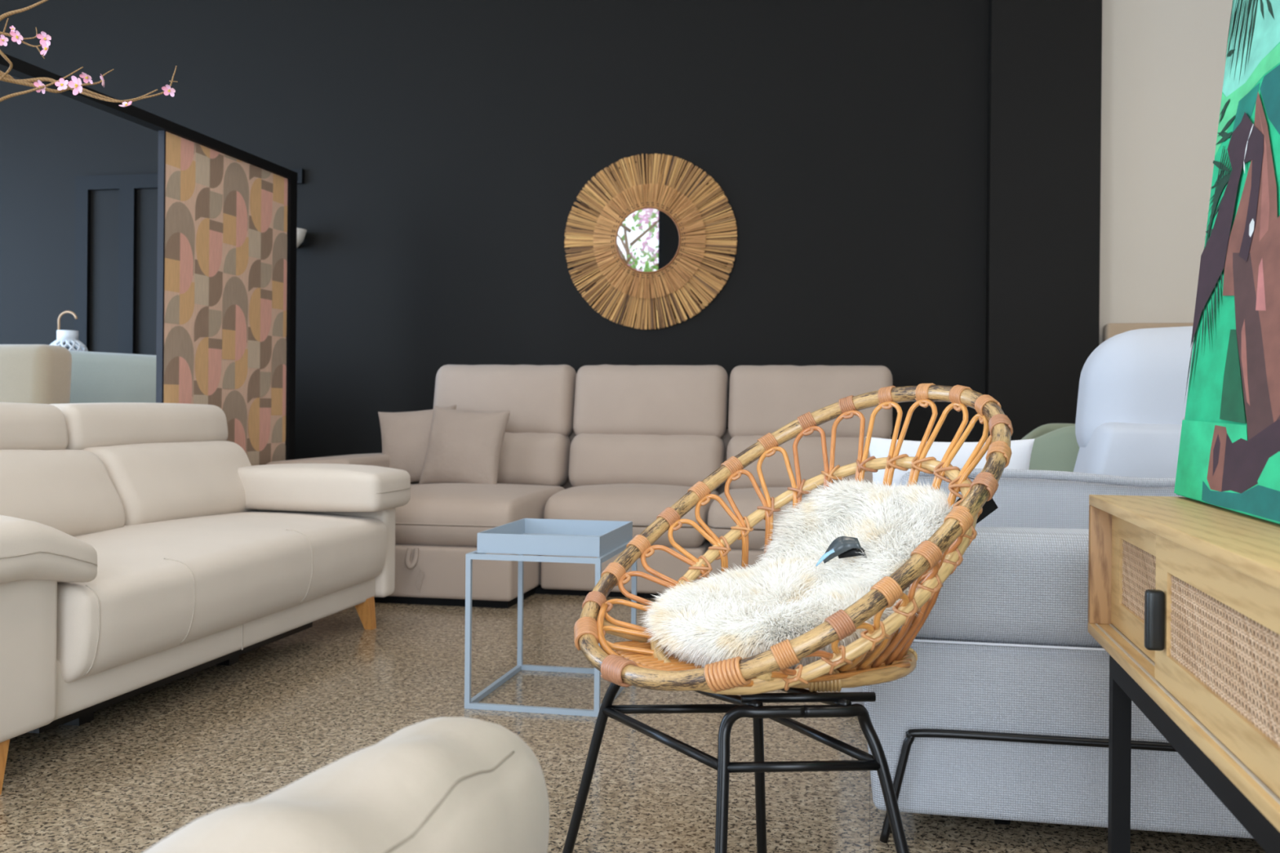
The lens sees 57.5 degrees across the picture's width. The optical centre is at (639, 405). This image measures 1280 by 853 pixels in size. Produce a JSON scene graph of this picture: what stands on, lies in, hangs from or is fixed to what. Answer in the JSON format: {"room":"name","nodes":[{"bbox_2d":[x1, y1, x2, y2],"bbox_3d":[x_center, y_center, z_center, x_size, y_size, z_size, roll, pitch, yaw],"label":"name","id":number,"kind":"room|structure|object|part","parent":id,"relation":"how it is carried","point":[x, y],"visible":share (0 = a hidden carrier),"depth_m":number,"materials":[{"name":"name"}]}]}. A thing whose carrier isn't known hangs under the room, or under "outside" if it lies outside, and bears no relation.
{"room":"store","nodes":[
{"label":"store","id":0,"kind":"room"},
{"bbox_2d":[49,311,87,351],"bbox_3d":[-3.229,-0.393,6.582,0.205,0.288,0.204,1,0,11],"label":"lantern","id":1,"kind":"object","parent":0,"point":[68,336],"visible":0.45,"depth_m":6.54,"materials":[{"name":"white ceramic"}]},
{"bbox_3d":[-3.229,-0.470,6.582,0.125,0.132,0.013,1,0,11],"label":"handle","id":2,"kind":"part","parent":1,"relation":"part of","materials":[{"name":"brown wood"}]},
{"bbox_2d":[0,0,988,459],"bbox_3d":[-1.912,-1.137,6.962,8.700,4.000,0.200,1,0,11],"label":"wall","id":3,"kind":"structure","parent":0,"point":[446,149],"depth_m":6.62,"materials":[{"name":"black paint"}]},
{"bbox_2d":[74,168,304,354],"bbox_3d":[-2.726,-0.272,7.007,1.500,2.255,0.028,1,0,11],"label":"trim","id":4,"kind":"structure","parent":3,"relation":"attached to","point":[127,185],"depth_m":7.08,"materials":[{"name":"black paint"}]},
{"bbox_2d":[296,227,306,248],"bbox_3d":[-2.037,-0.961,6.778,0.200,0.125,0.210,1,0,11],"label":"wall sconce","id":5,"kind":"object","parent":3,"relation":"attached to","point":[301,233],"visible":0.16,"depth_m":6.74,"materials":[{"name":"white glass"}]},
{"bbox_2d":[564,153,737,329],"bbox_3d":[0.050,-0.908,6.433,0.973,0.973,0.063,1,0,11],"label":"round mirror","id":6,"kind":"object","parent":3,"relation":"attached to","point":[650,242],"visible":1,"depth_m":6.42,"materials":[{"name":"brown mirror"}]},
{"bbox_2d":[617,208,679,271],"bbox_3d":[0.044,-0.910,6.410,0.354,0.354,0.010,1,0,11],"label":"mirror glass","id":7,"kind":"object","parent":6,"relation":"attached to","point":[648,238],"depth_m":6.41,"materials":[{"name":"white"}]},
{"bbox_2d":[0,593,1266,852],"bbox_3d":[-1.523,0.916,2.368,11.300,0.100,9.450,1,0,11],"label":"floor","id":8,"kind":"structure","parent":0,"point":[150,764],"depth_m":2.95,"materials":[{"name":"stone"}]},
{"bbox_2d":[0,344,71,404],"bbox_3d":[-3.524,0.286,4.957,1.850,1.125,0.941,1,0,11],"label":"velvet sofa","id":9,"kind":"object","parent":8,"relation":"on","point":[39,374],"visible":0.38,"depth_m":5.04,"materials":[{"name":"beige fabric"}]},
{"bbox_2d":[0,0,177,106],"bbox_3d":[-1.383,-0.033,1.974,0.339,1.801,1.092,1,0,45],"label":"blossom","id":10,"kind":"object","parent":8,"relation":"on","point":[75,86],"visible":1,"depth_m":2.17,"materials":[{"name":"pink"}]},
{"bbox_2d":[0,34,8,45],"bbox_3d":[-1.167,-0.670,2.137,0.021,0.019,0.010,1,0,-9],"label":"flower","id":11,"kind":"object","parent":10,"relation":"on","point":[3,40],"depth_m":2.14,"materials":[{"name":"pink plant"}]},
{"bbox_2d":[9,25,15,31],"bbox_3d":[-1.160,-0.697,2.158,0.012,0.012,0.004,1,0,11],"label":"flower","id":12,"kind":"object","parent":10,"relation":"on","point":[11,27],"depth_m":2.16,"materials":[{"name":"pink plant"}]},
{"bbox_2d":[9,30,23,44],"bbox_3d":[-1.152,-0.681,2.157,0.026,0.022,0.015,1,0,11],"label":"flower","id":13,"kind":"object","parent":10,"relation":"on","point":[15,37],"depth_m":2.16,"materials":[{"name":"pink plant"}]},
{"bbox_2d":[33,80,45,93],"bbox_3d":[-1.104,-0.587,2.146,0.025,0.023,0.013,1,0,11],"label":"flower","id":14,"kind":"object","parent":10,"relation":"on","point":[40,86],"depth_m":2.15,"materials":[{"name":"pink plant"}]},
{"bbox_2d":[36,31,51,45],"bbox_3d":[-1.101,-0.679,2.156,0.027,0.022,0.017,1,0,11],"label":"flower","id":15,"kind":"object","parent":10,"relation":"on","point":[45,38],"depth_m":2.16,"materials":[{"name":"pink plant"}]},
{"bbox_2d":[40,40,48,55],"bbox_3d":[-1.089,-0.654,2.137,0.029,0.028,0.008,1,0,41],"label":"flower","id":16,"kind":"object","parent":10,"relation":"on","point":[46,47],"depth_m":2.14,"materials":[{"name":"pink plant"}]},
{"bbox_2d":[54,77,68,90],"bbox_3d":[-1.064,-0.592,2.147,0.025,0.025,0.008,1,0,-4],"label":"flower","id":17,"kind":"object","parent":10,"relation":"on","point":[61,83],"depth_m":2.15,"materials":[{"name":"pink plant"}]},
{"bbox_2d":[67,75,82,95],"bbox_3d":[-1.024,-0.581,2.116,0.033,0.033,0.011,1,0,18],"label":"flower","id":18,"kind":"object","parent":10,"relation":"on","point":[76,83],"depth_m":2.12,"materials":[{"name":"pink plant"}]},
{"bbox_2d":[79,71,93,84],"bbox_3d":[-1.024,-0.606,2.157,0.025,0.018,0.020,1,0,11],"label":"flower","id":19,"kind":"object","parent":10,"relation":"on","point":[86,77],"depth_m":2.16,"materials":[{"name":"pink plant"}]},
{"bbox_2d":[99,74,104,87],"bbox_3d":[-1.014,-0.614,2.199,0.007,0.024,0.025,1,0,-14],"label":"flower","id":20,"kind":"object","parent":10,"relation":"on","point":[102,80],"depth_m":2.20,"materials":[{"name":"pink plant"}]},
{"bbox_2d":[119,101,132,106],"bbox_3d":[-0.968,-0.569,2.197,0.025,0.016,0.020,1,0,11],"label":"flower","id":21,"kind":"object","parent":10,"relation":"on","point":[125,104],"depth_m":2.20,"materials":[{"name":"pink plant"}]},
{"bbox_2d":[161,84,175,96],"bbox_3d":[-0.903,-0.605,2.237,0.026,0.020,0.019,1,0,11],"label":"flower","id":22,"kind":"object","parent":10,"relation":"on","point":[167,90],"depth_m":2.24,"materials":[{"name":"pink plant"}]},
{"bbox_2d":[68,350,155,403],"bbox_3d":[-2.893,0.266,5.816,1.750,1.176,0.771,1,0,11],"label":"velvet sofa","id":23,"kind":"object","parent":8,"relation":"on","point":[95,376],"visible":0.06,"depth_m":5.93,"materials":[{"name":"grey"}]},
{"bbox_2d":[0,53,297,466],"bbox_3d":[-2.347,-0.164,3.046,0.060,2.045,5.852,1,0,11],"label":"divider","id":24,"kind":"object","parent":8,"relation":"on","point":[226,260],"visible":0.57,"depth_m":5.29,"materials":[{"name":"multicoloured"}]},
{"bbox_3d":[-2.338,-1.165,3.046,0.060,0.042,5.852,1,0,11],"label":"rail","id":25,"kind":"part","parent":24,"relation":"part of","materials":[{"name":"black metal"}]},
{"bbox_3d":[-1.886,-0.138,5.345,0.027,2.002,1.026,1,0,11],"label":"patterned panel","id":26,"kind":"part","parent":24,"relation":"part of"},
{"bbox_3d":[-1.780,-0.138,5.881,0.060,2.003,0.065,1,0,11],"label":"post","id":27,"kind":"part","parent":24,"relation":"part of","materials":[{"name":"black metal"}]},
{"bbox_2d":[0,402,411,795],"bbox_3d":[-1.675,0.427,3.673,1.074,0.876,2.425,1,0,11],"label":"sofa","id":28,"kind":"object","parent":8,"relation":"on","point":[143,548],"visible":1,"depth_m":3.60,"materials":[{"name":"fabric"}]},
{"bbox_3d":[-1.460,0.804,2.612,0.072,0.125,0.072,1,0,11],"label":"leg","id":29,"kind":"part","parent":28,"relation":"part of","materials":[{"name":"brown wood"}]},
{"bbox_3d":[-1.868,0.561,2.718,0.950,0.375,0.295,1,0,11],"label":"arm panel","id":30,"kind":"part","parent":28,"relation":"part of","materials":[{"name":"beige fabric"}]},
{"bbox_2d":[0,449,124,536],"bbox_3d":[-1.901,0.286,3.392,0.320,0.309,0.968,1,0,11],"label":"cushion","id":31,"kind":"object","parent":28,"relation":"on","point":[72,492],"depth_m":3.55,"materials":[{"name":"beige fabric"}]},
{"bbox_2d":[83,440,257,524],"bbox_3d":[-1.720,0.289,4.301,0.320,0.307,0.873,1,0,11],"label":"cushion","id":32,"kind":"object","parent":28,"relation":"on","point":[154,482],"depth_m":4.14,"materials":[{"name":"beige fabric"}]},
{"bbox_2d":[56,511,386,683],"bbox_3d":[-1.534,0.541,3.751,0.791,0.296,1.800,1,0,11],"label":"seat cushion","id":33,"kind":"object","parent":28,"relation":"on","point":[159,589],"depth_m":3.44,"materials":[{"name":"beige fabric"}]},
{"bbox_3d":[-1.464,0.540,4.738,0.970,0.430,0.115,1,0,11],"label":"arm panel","id":34,"kind":"part","parent":28,"relation":"part of","materials":[{"name":"beige fabric"}]},
{"bbox_3d":[-1.074,0.808,4.541,0.072,0.125,0.072,1,0,11],"label":"leg","id":35,"kind":"part","parent":28,"relation":"part of","materials":[{"name":"brown wood"}]},
{"bbox_2d":[142,717,549,852],"bbox_3d":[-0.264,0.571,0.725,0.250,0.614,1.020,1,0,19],"label":"leather sofa","id":36,"kind":"object","parent":8,"relation":"on","point":[437,784],"visible":1,"depth_m":0.87,"materials":[{"name":"beige leather"}]},
{"bbox_2d":[464,537,636,716],"bbox_3d":[-0.258,0.654,3.592,0.400,0.447,0.525,1,0,11],"label":"side table","id":37,"kind":"object","parent":8,"relation":"on","point":[470,703],"visible":0.56,"depth_m":3.37,"materials":[{"name":"grey metal"}]},
{"bbox_3d":[-0.497,0.652,3.380,0.015,0.417,0.015,1,0,11],"label":"leg","id":38,"kind":"part","parent":37,"relation":"part of","materials":[{"name":"grey metal"}]},
{"bbox_3d":[-0.445,0.436,3.630,0.015,0.015,0.495,1,0,11],"label":"rail","id":39,"kind":"part","parent":37,"relation":"part of","materials":[{"name":"grey metal"}]},
{"bbox_3d":[-0.449,0.869,3.630,0.015,0.015,0.495,1,0,11],"label":"rail","id":40,"kind":"part","parent":37,"relation":"part of","materials":[{"name":"grey metal"}]},
{"bbox_3d":[-0.397,0.653,3.880,0.015,0.417,0.015,1,0,11],"label":"leg","id":41,"kind":"part","parent":37,"relation":"part of","materials":[{"name":"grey metal"}]},
{"bbox_3d":[-0.310,0.870,3.342,0.400,0.015,0.015,1,0,11],"label":"rail","id":42,"kind":"part","parent":37,"relation":"part of","materials":[{"name":"grey metal"}]},
{"bbox_3d":[-0.306,0.438,3.342,0.400,0.015,0.015,1,0,11],"label":"rail","id":43,"kind":"part","parent":37,"relation":"part of","materials":[{"name":"grey metal"}]},
{"bbox_2d":[476,518,632,557],"bbox_3d":[-0.249,0.402,3.590,0.366,0.058,0.465,1,0,11],"label":"tray","id":44,"kind":"object","parent":37,"relation":"on","point":[530,536],"visible":0.99,"depth_m":3.40,"materials":[{"name":"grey metal"}]},
{"bbox_3d":[-0.210,0.871,3.842,0.400,0.015,0.015,1,0,11],"label":"rail","id":45,"kind":"part","parent":37,"relation":"part of","materials":[{"name":"grey metal"}]},
{"bbox_3d":[-0.120,0.655,3.304,0.015,0.417,0.015,1,0,11],"label":"leg","id":46,"kind":"part","parent":37,"relation":"part of","materials":[{"name":"grey metal"}]},
{"bbox_3d":[-0.072,0.872,3.554,0.015,0.015,0.495,1,0,11],"label":"rail","id":47,"kind":"part","parent":37,"relation":"part of","materials":[{"name":"grey metal"}]},
{"bbox_3d":[-0.068,0.440,3.554,0.015,0.015,0.495,1,0,11],"label":"rail","id":48,"kind":"part","parent":37,"relation":"part of","materials":[{"name":"grey metal"}]},
{"bbox_3d":[-0.020,0.656,3.804,0.015,0.417,0.015,1,0,11],"label":"leg","id":49,"kind":"part","parent":37,"relation":"part of","materials":[{"name":"grey metal"}]},
{"bbox_2d":[266,364,892,608],"bbox_3d":[-0.276,0.330,5.613,2.923,1.096,1.380,1,0,11],"label":"sofa","id":50,"kind":"object","parent":8,"relation":"on","point":[597,442],"visible":0.6,"depth_m":5.79,"materials":[{"name":"beige"}]},
{"bbox_3d":[-1.476,0.533,5.954,0.440,0.577,1.000,1,0,11],"label":"arm","id":51,"kind":"part","parent":50,"relation":"part of","materials":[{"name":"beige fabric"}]},
{"bbox_2d":[377,404,456,482],"bbox_3d":[-1.131,0.205,5.958,0.437,0.428,0.197,1,0,-3],"label":"pillow","id":52,"kind":"object","parent":50,"relation":"on","point":[405,436],"visible":0.55,"depth_m":5.89,"materials":[{"name":"beige fabric"}]},
{"bbox_2d":[418,405,510,484],"bbox_3d":[-0.870,0.207,5.782,0.454,0.415,0.204,1,0,11],"label":"pillow","id":53,"kind":"object","parent":50,"relation":"on","point":[464,446],"visible":0.93,"depth_m":5.72,"materials":[{"name":"beige fabric"}]},
{"bbox_2d":[395,483,564,546],"bbox_3d":[-0.853,0.510,5.575,0.820,0.268,1.020,1,0,11],"label":"seat cushion","id":54,"kind":"object","parent":50,"relation":"on","point":[435,514],"depth_m":5.10,"materials":[{"name":"beige fabric"}]},
{"bbox_2d":[433,364,576,435],"bbox_3d":[-0.722,-0.028,6.218,0.761,0.387,0.286,1,0,11],"label":"cushion","id":55,"kind":"object","parent":50,"relation":"on","point":[540,400],"depth_m":6.10,"materials":[{"name":"beige fabric"}]},
{"bbox_2d":[497,431,570,486],"bbox_3d":[-0.743,0.277,6.124,0.753,0.288,0.314,1,0,11],"label":"lumbar cushion","id":56,"kind":"object","parent":50,"relation":"on","point":[526,458],"depth_m":5.96,"materials":[{"name":"beige fabric"}]},
{"bbox_3d":[-0.008,0.748,5.731,0.760,0.210,0.840,1,0,11],"label":"seat","id":57,"kind":"part","parent":50,"relation":"part of","materials":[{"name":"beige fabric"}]},
{"bbox_2d":[543,483,719,547],"bbox_3d":[-0.019,0.530,5.663,0.760,0.293,0.744,1,0,11],"label":"seat cushion","id":58,"kind":"object","parent":50,"relation":"on","point":[640,504],"depth_m":5.35,"materials":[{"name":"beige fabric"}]},
{"bbox_2d":[568,433,724,490],"bbox_3d":[0.034,0.284,5.969,0.788,0.287,0.314,1,0,11],"label":"lumbar cushion","id":59,"kind":"object","parent":50,"relation":"on","point":[682,460],"depth_m":5.84,"materials":[{"name":"beige fabric"}]},
{"bbox_2d":[573,364,728,438],"bbox_3d":[0.055,-0.021,6.063,0.796,0.388,0.286,1,0,11],"label":"cushion","id":60,"kind":"object","parent":50,"relation":"on","point":[610,401],"depth_m":5.95,"materials":[{"name":"beige fabric"}]},
{"bbox_3d":[0.092,0.481,6.191,2.420,0.720,0.100,1,0,11],"label":"panel","id":61,"kind":"part","parent":50,"relation":"part of","materials":[{"name":"beige fabric"}]},
{"bbox_3d":[0.745,0.755,5.581,0.755,0.210,0.840,1,0,11],"label":"seat","id":62,"kind":"part","parent":50,"relation":"part of","materials":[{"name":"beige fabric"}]},
{"bbox_2d":[707,487,804,550],"bbox_3d":[0.733,0.537,5.512,0.755,0.293,0.744,1,0,11],"label":"seat cushion","id":63,"kind":"object","parent":50,"relation":"on","point":[746,500],"depth_m":5.23,"materials":[{"name":"beige fabric"}]},
{"bbox_2d":[726,435,881,488],"bbox_3d":[0.838,0.291,5.808,0.808,0.288,0.314,1,0,11],"label":"lumbar cushion","id":64,"kind":"object","parent":50,"relation":"on","point":[774,469],"depth_m":5.69,"materials":[{"name":"beige fabric"}]},
{"bbox_2d":[728,364,892,439],"bbox_3d":[0.859,-0.013,5.902,0.816,0.387,0.286,1,0,11],"label":"cushion","id":65,"kind":"object","parent":50,"relation":"on","point":[763,399],"depth_m":5.81,"materials":[{"name":"beige fabric"}]},
{"bbox_2d":[562,382,1013,852],"bbox_3d":[0.261,0.418,2.046,0.740,0.929,0.700,1,0,-29],"label":"rattan chair","id":66,"kind":"object","parent":8,"relation":"on","point":[878,656],"visible":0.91,"depth_m":1.95,"materials":[{"name":"beige wicker"}]},
{"bbox_3d":[-0.041,0.672,2.167,0.234,0.409,0.068,1,0,11],"label":"leg","id":67,"kind":"part","parent":66,"relation":"part of","materials":[{"name":"black metal"}]},
{"bbox_3d":[0.182,0.673,1.795,0.135,0.409,0.114,1,0,11],"label":"leg","id":68,"kind":"part","parent":66,"relation":"part of","materials":[{"name":"black metal"}]},
{"bbox_3d":[0.172,0.673,2.178,0.187,0.409,0.081,1,0,-24],"label":"leg","id":69,"kind":"part","parent":66,"relation":"part of","materials":[{"name":"black metal"}]},
{"bbox_2d":[636,475,963,669],"bbox_3d":[0.285,0.293,2.057,0.553,0.337,0.464,1,0,-33],"label":"fur throw","id":70,"kind":"object","parent":66,"relation":"on","point":[744,612],"visible":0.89,"depth_m":2.04,"materials":[{"name":"white fur"}]},
{"bbox_2d":[815,536,866,566],"bbox_3d":[0.358,0.259,2.070,0.091,0.055,0.032,1,0,11],"label":"tag","id":71,"kind":"object","parent":70,"relation":"on","point":[842,547],"visible":1,"depth_m":2.07,"materials":[{"name":"grey"}]},
{"bbox_3d":[0.361,0.675,1.829,0.212,0.409,0.069,1,0,11],"label":"leg","id":72,"kind":"part","parent":66,"relation":"part of","materials":[{"name":"black metal"}]},
{"bbox_2d":[955,477,998,524],"bbox_3d":[0.594,0.163,2.208,0.209,0.135,0.049,1,0,-37],"label":"tag","id":73,"kind":"object","parent":66,"relation":"hanging from","point":[989,506],"visible":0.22,"depth_m":2.25,"materials":[{"name":"black"}]},
{"bbox_2d":[840,686,863,705],"bbox_3d":[0.847,0.633,3.450,0.500,0.499,0.360,1,0,11],"label":"pouf","id":74,"kind":"object","parent":8,"relation":"on","point":[859,689],"visible":0.03,"depth_m":3.32,"materials":[{"name":"fabric"}]},
{"bbox_2d":[1020,423,1079,471],"bbox_3d":[1.803,0.486,4.483,0.724,0.826,0.797,1,0,11],"label":"armchair","id":75,"kind":"object","parent":8,"relation":"on","point":[1055,447],"visible":0.08,"depth_m":4.26,"materials":[{"name":"fabric"}]},
{"bbox_2d":[862,468,1253,843],"bbox_3d":[1.141,0.526,2.707,1.276,0.728,0.978,1,0,11],"label":"sofa","id":76,"kind":"object","parent":8,"relation":"on","point":[1002,716],"visible":0.47,"depth_m":2.32,"materials":[{"name":"white fabric"}]},
{"bbox_2d":[869,437,1034,485],"bbox_3d":[0.879,0.233,3.311,0.472,0.284,0.116,1,0,11],"label":"pillow","id":77,"kind":"object","parent":76,"relation":"on","point":[1021,450],"visible":0.21,"depth_m":3.30,"materials":[{"name":"fabric"}]},
{"bbox_3d":[1.051,0.765,2.234,1.159,0.235,0.016,1,0,11],"label":"sled rod","id":78,"kind":"part","parent":76,"relation":"part of","materials":[{"name":"black metal"}]},
{"bbox_3d":[1.231,0.491,3.016,1.100,0.620,0.224,1,0,11],"label":"arm","id":79,"kind":"part","parent":76,"relation":"part of"},
{"bbox_3d":[1.079,0.658,2.353,1.256,0.355,0.200,1,0,11],"label":"panel","id":80,"kind":"part","parent":76,"relation":"part of","materials":[{"name":"grey fabric"}]},
{"bbox_2d":[1073,325,1194,478],"bbox_3d":[1.830,0.322,3.611,1.022,1.149,0.700,1,0,11],"label":"recliner","id":81,"kind":"object","parent":8,"relation":"on","point":[1131,409],"visible":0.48,"depth_m":3.47,"materials":[{"name":"fabric"}]},
{"bbox_2d":[1073,422,1182,478],"bbox_3d":[1.731,0.251,3.549,0.852,0.400,0.430,1,0,11],"label":"cushion","id":82,"kind":"object","parent":81,"relation":"on","point":[1147,450],"depth_m":3.42,"materials":[{"name":"fabric"}]},
{"bbox_2d":[1102,322,1193,342],"bbox_3d":[3.130,0.248,5.717,1.620,1.310,0.140,1,0,11],"label":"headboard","id":83,"kind":"object","parent":8,"relation":"on","point":[1110,330],"visible":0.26,"depth_m":5.80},
{"bbox_2d":[1088,494,1279,852],"bbox_3d":[0.792,0.517,1.200,0.412,0.740,1.425,1,0,11],"label":"sideboard","id":84,"kind":"object","parent":8,"relation":"on","point":[1184,593],"visible":1,"depth_m":1.37,"materials":[{"name":"brown wood"}]},
{"bbox_3d":[0.938,0.263,1.889,0.400,0.194,0.017,1,0,11],"label":"panel","id":85,"kind":"part","parent":84,"relation":"part of","materials":[{"name":"brown wood"}]},
{"bbox_3d":[0.760,0.659,1.850,0.028,0.456,0.028,1,0,11],"label":"leg","id":86,"kind":"part","parent":84,"relation":"part of","materials":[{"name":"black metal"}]},
{"bbox_3d":[0.722,0.261,1.612,0.019,0.188,0.606,1,0,11],"label":"door","id":87,"kind":"part","parent":84,"relation":"part of","materials":[{"name":"brown wood"}]},
{"bbox_3d":[0.651,0.271,1.476,0.022,0.076,0.018,1,0,11],"label":"handle","id":88,"kind":"part","parent":84,"relation":"part of","materials":[{"name":"grey metal"}]},
{"bbox_3d":[0.636,0.403,1.222,0.028,0.054,1.308,1,0,11],"label":"frame rail","id":89,"kind":"part","parent":84,"relation":"part of","materials":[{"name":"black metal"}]},
{"bbox_3d":[0.618,0.260,1.204,0.019,0.188,0.645,1,0,11],"label":"door","id":90,"kind":"part","parent":84,"relation":"part of","materials":[{"name":"brown wood"}]},
{"bbox_2d":[1173,0,1279,524],"bbox_3d":[0.905,-0.501,1.426,0.245,1.297,0.921,1,0,11],"label":"picture","id":91,"kind":"object","parent":84,"relation":"on","point":[1228,457],"visible":1,"depth_m":1.68,"materials":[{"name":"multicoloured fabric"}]},
{"bbox_2d":[985,0,1102,440],"bbox_3d":[2.067,-1.101,5.987,0.535,4.000,0.149,1,0,11],"label":"wall pillar","id":92,"kind":"structure","parent":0,"point":[1045,56],"depth_m":5.92,"materials":[{"name":"black paint"}]},
{"bbox_2d":[1099,0,1232,344],"bbox_3d":[3.575,-1.088,5.814,2.488,4.000,0.200,1,0,11],"label":"wall","id":93,"kind":"structure","parent":0,"point":[1163,61],"depth_m":5.90,"materials":[{"name":"beige paint"}]}
]}

